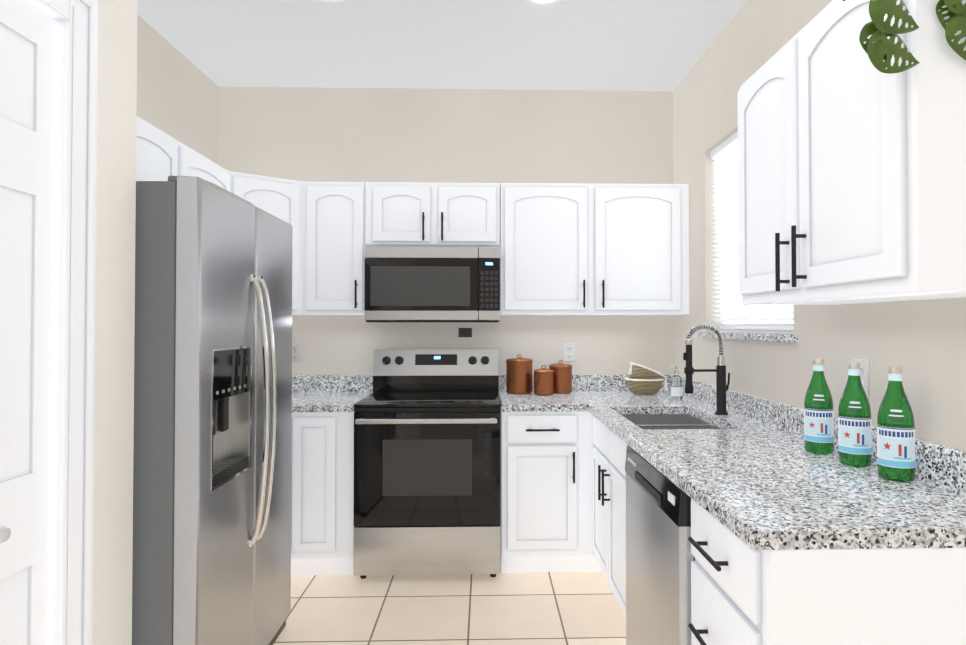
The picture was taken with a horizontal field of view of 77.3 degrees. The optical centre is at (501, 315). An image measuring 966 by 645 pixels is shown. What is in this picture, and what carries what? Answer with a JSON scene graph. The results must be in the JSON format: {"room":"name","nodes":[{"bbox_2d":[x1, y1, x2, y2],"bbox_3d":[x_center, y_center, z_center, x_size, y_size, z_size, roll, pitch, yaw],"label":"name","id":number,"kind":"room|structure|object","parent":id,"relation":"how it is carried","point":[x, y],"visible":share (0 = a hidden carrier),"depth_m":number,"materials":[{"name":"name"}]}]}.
{"room":"kitchen","nodes":[
{"label":"kitchen","id":0,"kind":"room"},
{"bbox_2d":[92,0,136,644],"bbox_3d":[-1.407,-0.077,-0.022,0.745,2.812,3.597,0,-1,-2],"label":"wall","id":1,"kind":"structure","parent":0,"point":[114,343],"depth_m":1.69,"materials":[{"name":"paint"}]},
{"bbox_2d":[0,0,56,644],"bbox_3d":[-1.083,0.300,1.102,0.077,2.066,0.748,0,-1,-2],"label":"bifold door","id":2,"kind":"structure","parent":1,"relation":"in","point":[28,29],"depth_m":1.39,"materials":[{"name":"white wood"}]},
{"bbox_2d":[27,0,97,644],"bbox_3d":[-1.116,0.257,1.109,0.140,2.178,0.924,0,-1,-2],"label":"door frame","id":3,"kind":"structure","parent":1,"relation":"attached to","point":[74,337],"depth_m":1.50,"materials":[{"name":"white paint"}]},
{"bbox_2d":[136,14,217,164],"bbox_3d":[-1.541,-0.037,2.700,0.625,2.812,2.093,0,-1,-2],"label":"wall","id":4,"kind":"structure","parent":0,"point":[177,95],"depth_m":3.23,"materials":[{"name":"paint"}]},
{"bbox_2d":[136,116,183,180],"bbox_3d":[-1.570,-0.610,2.451,0.308,0.350,0.444,0,-1,-2],"label":"upper cabinet","id":5,"kind":"object","parent":4,"relation":"attached to","point":[159,156],"depth_m":2.49,"materials":[{"name":"white wood"}]},
{"bbox_2d":[184,145,235,192],"bbox_3d":[-1.584,-0.603,2.948,0.308,0.350,0.550,0,-1,-2],"label":"upper cabinet","id":6,"kind":"object","parent":4,"relation":"attached to","point":[195,164],"depth_m":2.94,"materials":[{"name":"white wood"}]},
{"bbox_2d":[232,172,291,222],"bbox_3d":[-1.290,-0.391,3.333,0.290,0.712,0.209,0,-1,-2],"label":"upper cabinet","id":7,"kind":"object","parent":4,"relation":"attached to","point":[269,194],"depth_m":3.33,"materials":[{"name":"white wood"}]},
{"bbox_2d":[288,180,303,314],"bbox_3d":[-1.446,-0.390,3.489,0.612,0.761,0.528,0,-1,-2],"label":"upper cabinet","id":8,"kind":"object","parent":4,"relation":"attached to","point":[296,197],"depth_m":3.43,"materials":[{"name":"white wood"}]},
{"bbox_2d":[137,0,745,90],"bbox_3d":[-0.254,-1.492,1.082,3.200,0.050,5.700,0,-1,-2],"label":"ceiling","id":9,"kind":"structure","parent":0,"point":[627,45],"depth_m":3.16,"materials":[{"name":"paint"}]},
{"bbox_2d":[321,0,343,2],"bbox_3d":[-0.770,-1.441,2.688,0.169,0.004,0.169,0,-1,-8],"label":"recessed light","id":10,"kind":"object","parent":9,"relation":"in","point":[330,1],"depth_m":2.76,"materials":[{"name":"white"}]},
{"bbox_2d":[528,0,559,5],"bbox_3d":[0.195,-1.441,2.715,0.169,0.004,0.169,0,-1,-8],"label":"recessed light","id":11,"kind":"object","parent":9,"relation":"in","point":[543,2],"depth_m":2.77,"materials":[{"name":"white"}]},
{"bbox_2d":[218,87,673,374],"bbox_3d":[-0.337,-0.020,3.840,3.095,2.812,0.120,0,-1,-2],"label":"wall","id":12,"kind":"structure","parent":0,"point":[303,134],"depth_m":3.79,"materials":[{"name":"paint"}]},
{"bbox_2d":[292,343,300,361],"bbox_3d":[-1.280,0.228,3.745,0.072,0.116,0.008,0,-1,-2],"label":"electrical outlet","id":13,"kind":"object","parent":12,"relation":"attached to","point":[296,352],"visible":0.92,"depth_m":3.74,"materials":[{"name":"white plastic"}]},
{"bbox_2d":[304,182,367,314],"bbox_3d":[-0.966,-0.388,3.608,0.354,0.761,0.317,0,-1,-2],"label":"upper cabinet","id":14,"kind":"object","parent":12,"relation":"attached to","point":[335,213],"depth_m":3.45,"materials":[{"name":"white wood"}]},
{"bbox_2d":[368,182,503,247],"bbox_3d":[-0.400,-0.589,3.626,0.776,0.358,0.317,0,-1,-2],"label":"upper cabinet","id":15,"kind":"object","parent":12,"relation":"attached to","point":[400,214],"depth_m":3.47,"materials":[{"name":"white wood"}]},
{"bbox_2d":[364,247,499,321],"bbox_3d":[-0.391,-0.172,3.583,0.759,0.424,0.387,0,-1,-2],"label":"microwave","id":16,"kind":"object","parent":15,"relation":"attached to","point":[432,284],"visible":1,"depth_m":3.39,"materials":[{"name":"grey"}]},
{"bbox_2d":[459,328,471,336],"bbox_3d":[-0.224,0.106,3.775,0.084,0.058,0.012,0,-1,-2],"label":"outlet","id":17,"kind":"object","parent":12,"relation":"attached to","point":[465,332],"visible":1,"depth_m":3.77,"materials":[{"name":"grey plastic"}]},
{"bbox_2d":[564,343,574,360],"bbox_3d":[0.428,0.229,3.792,0.072,0.116,0.008,0,-1,-2],"label":"electrical outlet","id":18,"kind":"object","parent":12,"relation":"attached to","point":[569,351],"visible":1,"depth_m":3.79,"materials":[{"name":"white plastic"}]},
{"bbox_2d":[500,183,688,314],"bbox_3d":[0.543,-0.387,3.649,1.098,0.761,0.317,0,-1,-2],"label":"upper cabinet","id":19,"kind":"object","parent":12,"relation":"attached to","point":[590,249],"depth_m":3.49,"materials":[{"name":"white wood"}]},
{"bbox_2d":[273,572,625,644],"bbox_3d":[-0.254,1.370,1.040,3.200,0.050,5.700,0,-1,-2],"label":"floor","id":20,"kind":"structure","parent":0,"point":[556,608],"depth_m":2.81,"materials":[{"name":"tile"}]},
{"bbox_2d":[132,176,292,644],"bbox_3d":[-1.268,0.472,2.234,0.837,1.780,0.881,0,-1,-2],"label":"fridge","id":21,"kind":"object","parent":20,"relation":"on","point":[211,562],"visible":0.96,"depth_m":1.88,"materials":[{"name":"grey metal"}]},
{"bbox_2d":[291,411,354,574],"bbox_3d":[-0.936,0.943,3.434,0.319,0.874,0.627,0,-1,-2],"label":"base cabinet","id":22,"kind":"object","parent":20,"relation":"on","point":[322,443],"depth_m":3.13,"materials":[{"name":"white wood"}]},
{"bbox_2d":[292,375,372,412],"bbox_3d":[-1.264,0.434,3.423,0.975,0.140,0.646,0,-1,-2],"label":"countertop","id":23,"kind":"structure","parent":22,"relation":"on","point":[310,393],"depth_m":3.69,"materials":[{"name":"stone"}]},
{"bbox_2d":[353,349,500,578],"bbox_3d":[-0.389,0.790,3.403,0.766,1.178,0.703,0,-1,-2],"label":"range","id":24,"kind":"object","parent":20,"relation":"on","point":[427,461],"visible":1,"depth_m":3.11,"materials":[{"name":"grey"}]},
{"bbox_2d":[501,408,602,572],"bbox_3d":[0.251,0.943,3.461,0.510,0.874,0.637,0,-1,-2],"label":"base cabinet","id":25,"kind":"object","parent":20,"relation":"on","point":[563,491],"depth_m":3.16,"materials":[{"name":"white wood"}]},
{"bbox_2d":[499,374,587,411],"bbox_3d":[0.218,0.434,3.457,0.441,0.140,0.658,0,-1,-2],"label":"countertop","id":26,"kind":"structure","parent":25,"relation":"on","point":[573,401],"depth_m":3.30,"materials":[{"name":"stone"}]},
{"bbox_2d":[506,354,532,393],"bbox_3d":[0.111,0.351,3.656,0.163,0.235,0.163,0,-1,-2],"label":"canister","id":27,"kind":"object","parent":26,"relation":"on","point":[519,378],"visible":1,"depth_m":3.59,"materials":[{"name":"orange metal"}]},
{"bbox_2d":[534,365,553,395],"bbox_3d":[0.252,0.380,3.575,0.121,0.175,0.121,0,-1,-2],"label":"canister","id":28,"kind":"object","parent":26,"relation":"on","point":[543,382],"visible":1,"depth_m":3.53,"materials":[{"name":"orange metal"}]},
{"bbox_2d":[549,360,571,393],"bbox_3d":[0.362,0.369,3.678,0.142,0.200,0.142,0,-1,-2],"label":"canister","id":29,"kind":"object","parent":26,"relation":"on","point":[562,379],"visible":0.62,"depth_m":3.62,"materials":[{"name":"orange metal"}]},
{"bbox_2d":[596,374,671,381],"bbox_3d":[0.738,0.434,3.471,0.360,0.140,0.658,0,-1,-2],"label":"backsplash","id":30,"kind":"structure","parent":25,"relation":"on","point":[607,377],"depth_m":3.77,"materials":[{"name":"stone"}]},
{"bbox_2d":[580,374,965,549],"bbox_3d":[0.795,0.420,2.512,0.661,0.140,2.578,0,-1,-2],"label":"countertop","id":31,"kind":"structure","parent":25,"relation":"on","point":[753,473],"depth_m":1.59,"materials":[{"name":"stone"}]},
{"bbox_2d":[625,362,667,394],"bbox_3d":[0.866,0.373,3.623,0.249,0.189,0.243,0,-1,-2],"label":"bowls","id":32,"kind":"object","parent":31,"relation":"on","point":[642,380],"visible":1,"depth_m":3.54,"materials":[{"name":"beige wood"}]},
{"bbox_2d":[620,414,720,428],"bbox_3d":[0.756,0.589,2.730,0.420,0.190,0.684,0,-1,-2],"label":"sink","id":33,"kind":"object","parent":31,"relation":"in","point":[665,421],"visible":0.06,"depth_m":3.07,"materials":[{"name":"silver metal"}]},
{"bbox_2d":[670,366,681,399],"bbox_3d":[0.971,0.371,3.349,0.066,0.186,0.059,0,-1,-2],"label":"soap dispenser","id":34,"kind":"object","parent":31,"relation":"on","point":[676,387],"visible":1,"depth_m":3.33,"materials":[{"name":"clear glass"}]},
{"bbox_2d":[683,324,729,414],"bbox_3d":[0.956,0.246,2.796,0.225,0.419,0.060,0,-1,-2],"label":"faucet","id":35,"kind":"object","parent":31,"relation":"on","point":[722,387],"visible":1,"depth_m":2.78,"materials":[{"name":"black metal"}]},
{"bbox_2d":[804,359,833,453],"bbox_3d":[1.034,0.292,1.966,0.087,0.303,0.088,0,-1,-2],"label":"bottle","id":36,"kind":"object","parent":31,"relation":"on","point":[818,421],"visible":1,"depth_m":1.94,"materials":[{"name":"green glass"}]},
{"bbox_2d":[838,362,871,466],"bbox_3d":[1.049,0.289,1.791,0.087,0.303,0.088,0,-1,-2],"label":"bottle","id":37,"kind":"object","parent":31,"relation":"on","point":[854,431],"visible":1,"depth_m":1.76,"materials":[{"name":"green glass"}]},
{"bbox_2d":[877,366,915,481],"bbox_3d":[1.061,0.287,1.624,0.087,0.303,0.088,0,-1,-2],"label":"bottle","id":38,"kind":"object","parent":31,"relation":"on","point":[896,461],"visible":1,"depth_m":1.59,"materials":[{"name":"green glass"}]},
{"bbox_2d":[625,445,694,644],"bbox_3d":[0.785,0.925,1.993,0.612,0.868,0.635,0,-1,-2],"label":"dishwasher","id":39,"kind":"object","parent":20,"relation":"on","point":[660,557],"visible":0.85,"depth_m":1.90,"materials":[{"name":"grey metal"}]},
{"bbox_2d":[688,499,965,644],"bbox_3d":[0.838,0.914,1.446,0.632,0.874,0.450,0,-1,-2],"label":"base cabinet","id":40,"kind":"object","parent":20,"relation":"on","point":[741,594],"depth_m":1.23,"materials":[{"name":"white wood"}]},
{"bbox_2d":[673,0,965,450],"bbox_3d":[1.228,-0.061,1.036,0.120,2.812,5.570,0,-1,-2],"label":"wall","id":41,"kind":"structure","parent":0,"point":[922,343],"depth_m":2.42,"materials":[{"name":"paint"}]},
{"bbox_2d":[698,332,797,342],"bbox_3d":[1.161,0.095,2.803,0.153,0.030,0.990,0,-1,-2],"label":"window sill","id":42,"kind":"structure","parent":41,"relation":"attached to","point":[786,338],"depth_m":2.60,"materials":[{"name":"stone"}]},
{"bbox_2d":[710,131,793,333],"bbox_3d":[1.188,-0.409,2.811,0.087,0.976,0.926,0,-1,-2],"label":"window blinds","id":43,"kind":"object","parent":41,"relation":"attached to","point":[735,315],"visible":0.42,"depth_m":3.06,"materials":[{"name":"white plastic"}]},
{"bbox_2d":[738,0,965,304],"bbox_3d":[0.963,-0.420,1.654,0.371,0.753,0.844,0,-1,-2],"label":"upper cabinet","id":44,"kind":"object","parent":41,"relation":"attached to","point":[851,174],"visible":0.98,"depth_m":1.43,"materials":[{"name":"white wood"}]},
{"bbox_2d":[843,0,965,73],"bbox_3d":[0.860,-0.732,1.311,0.401,0.508,0.250,0,-1,-2],"label":"plant","id":45,"kind":"object","parent":44,"relation":"on","point":[878,47],"visible":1,"depth_m":1.20,"materials":[{"name":"green plant"}]},
{"bbox_2d":[854,359,868,396],"bbox_3d":[1.139,0.195,1.911,0.008,0.116,0.072,0,-1,-2],"label":"electrical outlet","id":46,"kind":"object","parent":41,"relation":"attached to","point":[864,371],"visible":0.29,"depth_m":1.89,"materials":[{"name":"white plastic"}]}
]}

